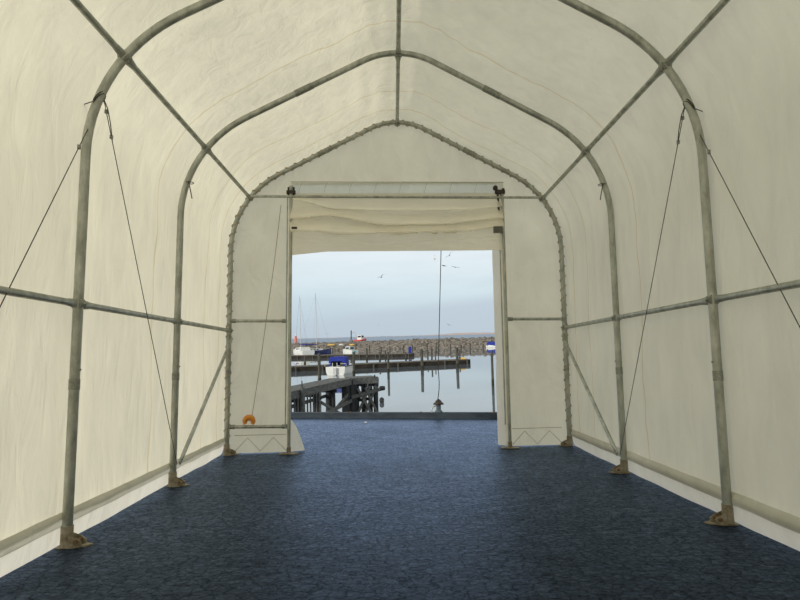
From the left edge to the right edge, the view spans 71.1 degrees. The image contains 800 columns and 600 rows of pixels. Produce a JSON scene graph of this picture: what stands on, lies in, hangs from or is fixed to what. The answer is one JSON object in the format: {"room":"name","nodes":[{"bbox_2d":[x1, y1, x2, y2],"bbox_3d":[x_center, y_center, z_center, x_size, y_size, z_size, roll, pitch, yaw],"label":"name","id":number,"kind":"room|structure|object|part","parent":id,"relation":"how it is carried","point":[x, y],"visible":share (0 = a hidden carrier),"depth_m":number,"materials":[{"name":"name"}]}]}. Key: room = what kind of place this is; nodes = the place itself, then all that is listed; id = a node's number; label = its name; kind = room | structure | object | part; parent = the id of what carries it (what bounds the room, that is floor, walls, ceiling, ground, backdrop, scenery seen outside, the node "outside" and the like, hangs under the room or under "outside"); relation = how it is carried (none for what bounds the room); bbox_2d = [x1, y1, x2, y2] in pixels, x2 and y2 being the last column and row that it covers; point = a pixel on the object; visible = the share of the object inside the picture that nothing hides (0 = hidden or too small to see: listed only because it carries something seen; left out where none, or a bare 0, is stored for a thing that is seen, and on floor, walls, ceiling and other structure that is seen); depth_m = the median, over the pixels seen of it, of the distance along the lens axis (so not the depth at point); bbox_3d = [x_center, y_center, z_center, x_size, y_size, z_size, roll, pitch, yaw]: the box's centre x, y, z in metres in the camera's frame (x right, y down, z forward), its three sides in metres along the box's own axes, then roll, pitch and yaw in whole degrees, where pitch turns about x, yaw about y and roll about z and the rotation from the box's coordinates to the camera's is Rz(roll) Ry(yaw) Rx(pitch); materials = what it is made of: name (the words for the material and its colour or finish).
{"room":"storage tent interior","nodes":[
{"label":"storage tent interior","id":0,"kind":"room"},
{"bbox_2d":[0,0,245,576],"bbox_3d":[-2.386,-0.249,3.002,0.402,4.296,10.732,-1,-4,-1],"label":"wall","id":1,"kind":"structure","parent":0,"point":[54,62],"depth_m":4.63,"materials":[{"name":"beige fabric"}]},
{"bbox_2d":[229,125,566,452],"bbox_3d":[-0.016,-0.291,8.504,5.164,5.106,0.518,-1,-4,-1],"label":"wall","id":2,"kind":"structure","parent":0,"point":[402,158],"depth_m":8.49,"materials":[{"name":"beige fabric"}]},
{"bbox_3d":[-2.019,2.066,8.096,0.747,0.245,0.017,-1,-4,-3],"label":"lacing cord","id":3,"kind":"part","parent":2,"relation":"part of","materials":[{"name":"beige fabric"}]},
{"bbox_2d":[242,207,280,424],"bbox_3d":[-2.015,0.184,8.198,0.565,3.234,0.224,-1,-4,-1],"label":"cord","id":4,"kind":"object","parent":2,"relation":"hanging from","point":[251,418],"visible":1,"depth_m":8.09,"materials":[{"name":"grey fabric"}]},
{"bbox_3d":[-0.028,-1.730,8.611,3.276,0.224,0.012,-1,-4,-3],"label":"lacing cord","id":5,"kind":"part","parent":2,"relation":"part of","materials":[{"name":"beige fabric"}]},
{"bbox_3d":[2.036,2.016,8.311,0.753,0.245,0.017,-1,-4,-3],"label":"lacing cord","id":6,"kind":"part","parent":2,"relation":"part of","materials":[{"name":"beige fabric"}]},
{"bbox_2d":[0,418,799,599],"bbox_3d":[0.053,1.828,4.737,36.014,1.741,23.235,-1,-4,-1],"label":"floor","id":7,"kind":"structure","parent":0,"point":[377,509],"depth_m":4.21,"materials":[{"name":"blue carpet"}]},
{"bbox_2d":[279,185,298,454],"bbox_3d":[-1.614,0.242,8.215,0.318,3.945,0.296,-1,-4,-1],"label":"post","id":8,"kind":"object","parent":7,"relation":"on","point":[291,190],"visible":1,"depth_m":8.19,"materials":[{"name":"metal"}]},
{"bbox_3d":[-1.671,0.143,8.242,0.020,3.434,0.020,-1,-6,-1],"label":"guide rod","id":9,"kind":"part","parent":8,"relation":"part of","materials":[{"name":"metal"}]},
{"bbox_3d":[-1.591,2.194,8.007,0.260,0.012,0.130,-1,-6,-1],"label":"foot plate","id":10,"kind":"part","parent":8,"relation":"part of","materials":[{"name":"metal"}]},
{"bbox_3d":[-1.614,0.242,8.215,0.050,3.939,0.049,-1,-6,-1],"label":"post","id":11,"kind":"part","parent":8,"relation":"part of","materials":[{"name":"metal"}]},
{"bbox_2d":[55,0,738,548],"bbox_3d":[0.029,-0.708,4.493,5.174,5.103,0.530,-1,-4,-1],"label":"arch frame","id":12,"kind":"object","parent":7,"relation":"on","point":[69,539],"visible":0.99,"depth_m":4.42,"materials":[{"name":"metal"}]},
{"bbox_2d":[0,129,87,306],"bbox_3d":[-2.430,-0.010,3.442,0.071,3.073,1.835,-1,-4,-1],"label":"wire","id":13,"kind":"object","parent":12,"relation":"attached to","point":[78,145],"visible":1,"depth_m":3.87,"materials":[{"name":"metal"}]},
{"bbox_2d":[60,524,73,546],"bbox_3d":[-2.441,1.726,4.103,0.086,0.140,0.085,-1,-6,-1],"label":"socket","id":14,"kind":"object","parent":12,"relation":"attached to","point":[67,530],"depth_m":4.07,"materials":[{"name":"metal"}]},
{"bbox_3d":[-2.378,1.797,4.100,0.225,0.010,0.121,-1,-6,-1],"label":"foot plate","id":15,"kind":"part","parent":12,"relation":"part of","materials":[{"name":"metal"}]},
{"bbox_3d":[-2.456,0.449,4.239,0.072,2.721,0.071,-1,-6,-1],"label":"post","id":16,"kind":"part","parent":12,"relation":"part of","materials":[{"name":"metal"}]},
{"bbox_2d":[84,91,176,462],"bbox_3d":[-2.460,0.054,5.233,0.286,3.342,2.158,-1,-4,-1],"label":"wire","id":17,"kind":"object","parent":12,"relation":"attached to","point":[106,111],"visible":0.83,"depth_m":4.86,"materials":[{"name":"metal"}]},
{"bbox_2d":[620,99,702,453],"bbox_3d":[2.513,0.023,5.492,0.286,3.341,2.153,-1,-4,-1],"label":"wire","id":18,"kind":"object","parent":12,"relation":"attached to","point":[692,104],"visible":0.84,"depth_m":5.14,"materials":[{"name":"metal"}]},
{"bbox_3d":[2.541,0.402,4.502,0.072,2.689,0.071,-1,-6,-1],"label":"post","id":19,"kind":"part","parent":12,"relation":"part of","materials":[{"name":"metal"}]},
{"bbox_3d":[2.494,1.736,4.361,0.225,0.010,0.120,-1,-6,-1],"label":"foot plate","id":20,"kind":"part","parent":12,"relation":"part of","materials":[{"name":"metal"}]},
{"bbox_2d":[721,503,734,523],"bbox_3d":[2.556,1.663,4.367,0.086,0.140,0.085,-1,-6,-1],"label":"socket","id":21,"kind":"object","parent":12,"relation":"attached to","point":[727,512],"depth_m":4.33,"materials":[{"name":"metal"}]},
{"bbox_2d":[700,135,799,327],"bbox_3d":[2.526,-0.041,3.702,0.071,3.073,1.833,-1,-4,-1],"label":"wire","id":22,"kind":"object","parent":12,"relation":"attached to","point":[708,151],"visible":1,"depth_m":4.03,"materials":[{"name":"metal"}]},
{"bbox_2d":[222,120,573,455],"bbox_3d":[-0.015,-0.290,8.417,5.174,5.103,0.530,-1,-4,-1],"label":"arch frame","id":23,"kind":"object","parent":7,"relation":"on","point":[227,451],"visible":0.98,"depth_m":8.45,"materials":[{"name":"metal"}]},
{"bbox_2d":[0,286,233,332],"bbox_3d":[-2.437,-0.104,3.034,0.109,0.536,10.463,-1,-4,-1],"label":"rail","id":24,"kind":"object","parent":23,"relation":"attached to","point":[13,292],"visible":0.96,"depth_m":4.43,"materials":[{"name":"metal"}]},
{"bbox_2d":[70,0,252,200],"bbox_3d":[-2.202,-2.086,3.259,0.094,0.541,10.464,-1,-4,-1],"label":"eave purlin","id":25,"kind":"object","parent":23,"relation":"attached to","point":[84,11],"visible":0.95,"depth_m":4.85,"materials":[{"name":"metal"}]},
{"bbox_2d":[179,336,232,464],"bbox_3d":[-2.433,1.170,7.156,0.066,1.575,2.005,-1,-4,-1],"label":"diagonal brace","id":26,"kind":"object","parent":23,"relation":"attached to","point":[202,408],"visible":1,"depth_m":6.93,"materials":[{"name":"metal"}]},
{"bbox_2d":[223,444,229,454],"bbox_3d":[-2.485,2.144,8.027,0.086,0.140,0.085,-1,-6,-1],"label":"socket","id":27,"kind":"object","parent":23,"relation":"attached to","point":[226,451],"depth_m":7.99,"materials":[{"name":"metal"}]},
{"bbox_3d":[-2.500,0.867,8.162,0.072,2.721,0.071,-1,-6,-1],"label":"post","id":28,"kind":"part","parent":23,"relation":"part of","materials":[{"name":"metal"}]},
{"bbox_2d":[229,424,286,428],"bbox_3d":[-2.040,1.828,8.078,0.814,0.085,0.097,-1,-4,-1],"label":"wall rail","id":29,"kind":"object","parent":23,"relation":"attached to","point":[282,426],"visible":0.88,"depth_m":8.06,"materials":[{"name":"metal"}]},
{"bbox_2d":[230,319,285,322],"bbox_3d":[-2.074,0.309,8.239,0.815,0.080,0.093,-1,-4,-1],"label":"wall rail","id":30,"kind":"object","parent":23,"relation":"attached to","point":[231,320],"visible":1,"depth_m":8.22,"materials":[{"name":"metal"}]},
{"bbox_2d":[250,195,540,198],"bbox_3d":[-0.035,-1.560,8.481,4.401,0.119,0.217,-1,-4,-1],"label":"header bar","id":31,"kind":"object","parent":23,"relation":"attached to","point":[251,196],"visible":1,"depth_m":8.46,"materials":[{"name":"metal"}]},
{"bbox_2d":[289,193,503,254],"bbox_3d":[-0.043,-1.157,8.395,3.239,1.025,0.293,-1,-4,-1],"label":"door curtain","id":32,"kind":"object","parent":31,"relation":"hanging from","point":[317,225],"visible":1,"depth_m":8.41,"materials":[{"name":"beige fabric"}]},
{"bbox_2d":[437,256,440,401],"bbox_3d":[0.586,0.354,8.367,0.141,2.294,0.111,-1,-4,-1],"label":"pull cord","id":33,"kind":"object","parent":32,"relation":"hanging from","point":[440,256],"visible":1,"depth_m":8.36,"materials":[{"name":"fabric"}]},
{"bbox_2d":[223,119,571,436],"bbox_3d":[-0.017,-0.422,8.428,5.172,4.861,0.502,-1,-4,-1],"label":"cord","id":34,"kind":"object","parent":23,"relation":"attached to","point":[392,119],"visible":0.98,"depth_m":8.47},
{"bbox_2d":[394,0,401,126],"bbox_3d":[0.015,-3.281,3.501,0.095,0.550,10.465,-1,-4,-1],"label":"ridge purlin","id":35,"kind":"object","parent":23,"relation":"attached to","point":[398,54],"visible":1,"depth_m":6.68,"materials":[{"name":"metal"}]},
{"bbox_2d":[508,317,566,320],"bbox_3d":[2.070,0.287,8.455,0.889,0.082,0.096,-1,-4,-1],"label":"wall rail","id":36,"kind":"object","parent":23,"relation":"attached to","point":[509,318],"visible":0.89,"depth_m":8.43,"materials":[{"name":"metal"}]},
{"bbox_3d":[2.497,0.820,8.425,0.072,2.689,0.071,-1,-6,-1],"label":"post","id":37,"kind":"part","parent":23,"relation":"part of","materials":[{"name":"metal"}]},
{"bbox_2d":[567,436,572,445],"bbox_3d":[2.511,2.081,8.291,0.086,0.140,0.085,-1,-6,-1],"label":"socket","id":38,"kind":"object","parent":23,"relation":"attached to","point":[569,438],"depth_m":8.25,"materials":[{"name":"metal"}]},
{"bbox_2d":[562,333,617,455],"bbox_3d":[2.461,1.139,7.412,0.066,1.575,2.005,-1,-4,-1],"label":"diagonal brace","id":39,"kind":"object","parent":23,"relation":"attached to","point":[606,430],"visible":1,"depth_m":7.18,"materials":[{"name":"metal"}]},
{"bbox_2d":[540,0,729,201],"bbox_3d":[2.260,-2.113,3.492,0.094,0.541,10.464,-1,-4,-1],"label":"eave purlin","id":40,"kind":"object","parent":23,"relation":"attached to","point":[721,4],"visible":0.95,"depth_m":4.97,"materials":[{"name":"metal"}]},
{"bbox_2d":[561,279,799,329],"bbox_3d":[2.541,-0.134,3.295,0.109,0.536,10.463,-1,-4,-1],"label":"rail","id":41,"kind":"object","parent":23,"relation":"attached to","point":[794,284],"visible":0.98,"depth_m":4.62,"materials":[{"name":"metal"}]},
{"bbox_2d":[166,50,630,486],"bbox_3d":[0.007,-0.499,6.455,5.174,5.103,0.530,-1,-4,-1],"label":"arch frame","id":42,"kind":"object","parent":7,"relation":"on","point":[622,468],"visible":1,"depth_m":6.48,"materials":[{"name":"metal"}]},
{"bbox_2d":[168,471,176,485],"bbox_3d":[-2.463,1.935,6.065,0.086,0.140,0.085,-1,-6,-1],"label":"socket","id":43,"kind":"object","parent":42,"relation":"attached to","point":[172,475],"depth_m":6.03,"materials":[{"name":"metal"}]},
{"bbox_3d":[-2.478,0.658,6.201,0.072,2.721,0.071,-1,-6,-1],"label":"post","id":44,"kind":"part","parent":42,"relation":"part of","materials":[{"name":"metal"}]},
{"bbox_3d":[2.519,0.611,6.463,0.072,2.689,0.071,-1,-6,-1],"label":"post","id":45,"kind":"part","parent":42,"relation":"part of","materials":[{"name":"metal"}]},
{"bbox_3d":[2.472,1.945,6.323,0.225,0.010,0.120,-1,-6,-1],"label":"foot plate","id":46,"kind":"part","parent":42,"relation":"part of","materials":[{"name":"metal"}]},
{"bbox_2d":[620,459,628,472],"bbox_3d":[2.534,1.872,6.329,0.086,0.140,0.085,-1,-6,-1],"label":"socket","id":47,"kind":"object","parent":42,"relation":"attached to","point":[623,462],"depth_m":6.29,"materials":[{"name":"metal"}]},
{"bbox_2d":[493,185,519,448],"bbox_3d":[1.578,0.205,8.384,0.331,3.941,0.296,-1,-4,-1],"label":"post","id":48,"kind":"object","parent":7,"relation":"on","point":[495,188],"visible":0.99,"depth_m":8.35,"materials":[{"name":"metal"}]},
{"bbox_3d":[1.529,0.178,8.404,0.020,3.323,0.020,-1,-6,-1],"label":"guide rod","id":49,"kind":"part","parent":48,"relation":"part of","materials":[{"name":"metal"}]},
{"bbox_3d":[1.586,0.268,8.377,0.050,3.808,0.049,-1,-6,-1],"label":"post","id":50,"kind":"part","parent":48,"relation":"part of","materials":[{"name":"metal"}]},
{"bbox_3d":[1.608,2.154,8.176,0.260,0.012,0.130,-1,-6,-1],"label":"foot plate","id":51,"kind":"part","parent":48,"relation":"part of","materials":[{"name":"metal"}]},
{"bbox_2d":[80,0,719,194],"bbox_3d":[0.020,-2.786,3.397,4.631,1.815,10.796,-1,-4,-1],"label":"ceiling","id":52,"kind":"structure","parent":0,"point":[225,61],"depth_m":6.08,"materials":[{"name":"beige fabric"}]},
{"bbox_2d":[546,0,799,550],"bbox_3d":[2.486,-0.294,3.258,0.398,4.262,10.729,-1,-4,-1],"label":"wall","id":53,"kind":"structure","parent":0,"point":[742,70],"depth_m":4.77,"materials":[{"name":"beige fabric"}]},
{"label":"outside","id":54,"kind":"structure","parent":0,"visible":0},
{"bbox_2d":[305,331,567,338],"bbox_3d":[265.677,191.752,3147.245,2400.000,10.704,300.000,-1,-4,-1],"label":"shore","id":55,"kind":"structure","parent":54,"point":[567,331],"depth_m":3041.11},
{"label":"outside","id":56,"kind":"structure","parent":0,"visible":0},
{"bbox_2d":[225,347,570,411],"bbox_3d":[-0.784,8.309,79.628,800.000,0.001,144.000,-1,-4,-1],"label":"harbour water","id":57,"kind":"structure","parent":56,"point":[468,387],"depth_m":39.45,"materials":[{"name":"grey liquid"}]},
{"bbox_2d":[293,296,314,354],"bbox_3d":[-17.499,4.748,101.452,4.579,11.251,7.030,-1,-4,-1],"label":"boat","id":58,"kind":"object","parent":57,"relation":"on","point":[301,350],"visible":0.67,"depth_m":99.69,"materials":[{"name":"grey paint"}]},
{"bbox_2d":[307,293,330,354],"bbox_3d":[-16.006,4.516,102.349,6.125,11.751,5.160,-1,-4,-1],"label":"boat","id":59,"kind":"object","parent":57,"relation":"on","point":[321,351],"visible":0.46,"depth_m":102.67,"materials":[{"name":"grey paint"}]},
{"bbox_2d":[318,353,320,379],"bbox_3d":[-5.533,5.230,38.517,0.235,3.156,0.224,-1,-4,-1],"label":"mooring pile","id":60,"kind":"object","parent":57,"relation":"in","point":[319,356],"visible":0.4,"depth_m":38.47,"materials":[{"name":"grey wood"}]},
{"bbox_2d":[291,375,384,411],"bbox_3d":[-2.832,4.130,19.665,4.549,2.810,8.923,-1,-4,-1],"label":"jetty","id":61,"kind":"object","parent":57,"relation":"in","point":[352,395],"visible":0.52,"depth_m":22.37,"materials":[{"name":"grey wood"}]},
{"bbox_3d":[-3.179,3.759,18.257,0.129,1.790,0.129,0,-4,-23],"label":"post","id":62,"kind":"part","parent":61,"relation":"part of","materials":[{"name":"grey wood"}]},
{"bbox_2d":[325,356,352,374],"bbox_3d":[-5.261,5.873,49.810,2.337,1.797,5.219,-1,-4,-1],"label":"motor boat","id":63,"kind":"object","parent":57,"relation":"on","point":[338,365],"visible":0.8,"depth_m":48.02,"materials":[{"name":"white plastic"}]},
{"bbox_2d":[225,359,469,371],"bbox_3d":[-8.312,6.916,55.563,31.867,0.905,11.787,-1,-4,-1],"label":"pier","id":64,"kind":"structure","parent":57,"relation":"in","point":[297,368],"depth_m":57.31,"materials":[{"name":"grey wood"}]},
{"bbox_2d":[343,346,357,353],"bbox_3d":[-8.996,9.268,101.518,3.007,1.800,3.377,-1,-4,-1],"label":"cabin boat","id":65,"kind":"object","parent":57,"relation":"on","point":[348,349],"visible":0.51,"depth_m":100.88,"materials":[{"name":"grey paint"}]},
{"bbox_2d":[291,353,413,358],"bbox_3d":[-21.109,9.553,91.511,46.575,0.885,14.044,-1,-4,-1],"label":"pier","id":66,"kind":"structure","parent":57,"relation":"in","point":[382,354],"depth_m":87.12,"materials":[{"name":"wood"}]},
{"bbox_2d":[352,352,354,375],"bbox_3d":[-3.789,5.759,46.004,0.228,2.963,0.217,-1,-4,-1],"label":"mooring pile","id":67,"kind":"object","parent":57,"relation":"in","point":[353,353],"visible":0.5,"depth_m":45.96,"materials":[{"name":"grey wood"}]},
{"bbox_2d":[387,352,389,373],"bbox_3d":[-0.983,5.827,47.336,0.216,2.851,0.206,-1,-4,-1],"label":"mooring pile","id":68,"kind":"object","parent":57,"relation":"in","point":[388,366],"visible":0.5,"depth_m":47.29,"materials":[{"name":"wood"}]},
{"bbox_2d":[291,336,494,351],"bbox_3d":[8.526,10.919,140.467,170.000,3.338,16.017,-1,-4,-1],"label":"breakwater","id":69,"kind":"object","parent":57,"relation":"in","point":[417,343],"visible":0.33,"depth_m":136.99,"materials":[{"name":"stone"}]},
{"bbox_2d":[420,349,423,370],"bbox_3d":[2.011,5.926,50.847,0.290,2.944,0.276,-1,-4,-1],"label":"mooring pile","id":70,"kind":"object","parent":57,"relation":"in","point":[421,350],"visible":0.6,"depth_m":50.77,"materials":[{"name":"wood"}]},
{"bbox_2d":[456,347,458,367],"bbox_3d":[5.450,5.991,53.232,0.304,2.941,0.289,-1,-4,-1],"label":"mooring pile","id":71,"kind":"object","parent":57,"relation":"in","point":[457,352],"visible":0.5,"depth_m":53.16,"materials":[{"name":"wood"}]},
{"bbox_2d":[486,341,494,347],"bbox_3d":[21.114,10.239,127.605,2.753,1.620,2.569,-1,-4,-1],"label":"covered boat","id":72,"kind":"object","parent":57,"relation":"on","point":[489,344],"visible":0.56,"depth_m":127.31,"materials":[{"name":"blue fabric"}]},
{"bbox_2d":[491,351,493,386],"bbox_3d":[5.542,4.629,33.495,0.166,3.142,0.158,-1,-4,-1],"label":"mooring pile","id":73,"kind":"object","parent":57,"relation":"in","point":[492,367],"visible":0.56,"depth_m":33.47,"materials":[{"name":"grey wood"}]},
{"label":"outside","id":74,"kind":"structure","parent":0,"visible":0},
{"bbox_2d":[291,332,567,342],"bbox_3d":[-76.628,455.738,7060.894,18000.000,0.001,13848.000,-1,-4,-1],"label":"open sea","id":75,"kind":"structure","parent":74,"point":[376,338],"depth_m":817.90,"materials":[{"name":"blue"}]},
{"bbox_2d":[351,330,365,340],"bbox_3d":[-13.200,12.342,177.131,5.014,5.511,4.831,-1,-4,-1],"label":"boat","id":76,"kind":"object","parent":75,"relation":"on","point":[359,337],"visible":0.34,"depth_m":176.58,"materials":[{"name":"grey paint"}]},
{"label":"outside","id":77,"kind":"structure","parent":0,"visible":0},
{"bbox_2d":[292,418,325,418],"bbox_3d":[-0.014,4.661,12.426,36.063,5.085,8.004,-1,-4,-1],"label":"wall","id":78,"kind":"structure","parent":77,"point":[292,418],"depth_m":12.99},
{"bbox_2d":[224,411,496,418],"bbox_3d":[-0.038,2.608,12.670,28.054,0.979,6.070,-1,-4,-1],"label":"beam","id":79,"kind":"structure","parent":78,"relation":"on","point":[328,415],"depth_m":12.59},
{"bbox_2d":[431,399,443,412],"bbox_3d":[0.832,2.361,12.516,0.303,0.317,0.253,-1,-4,-1],"label":"bollard","id":80,"kind":"object","parent":79,"relation":"on","point":[439,403],"visible":0.98,"depth_m":12.46,"materials":[{"name":"metal"}]},
{"bbox_3d":[0.862,2.409,12.511,0.180,0.200,0.177,-1,-6,-1],"label":"stem","id":81,"kind":"part","parent":80,"relation":"part of","materials":[{"name":"paint"}]}
]}

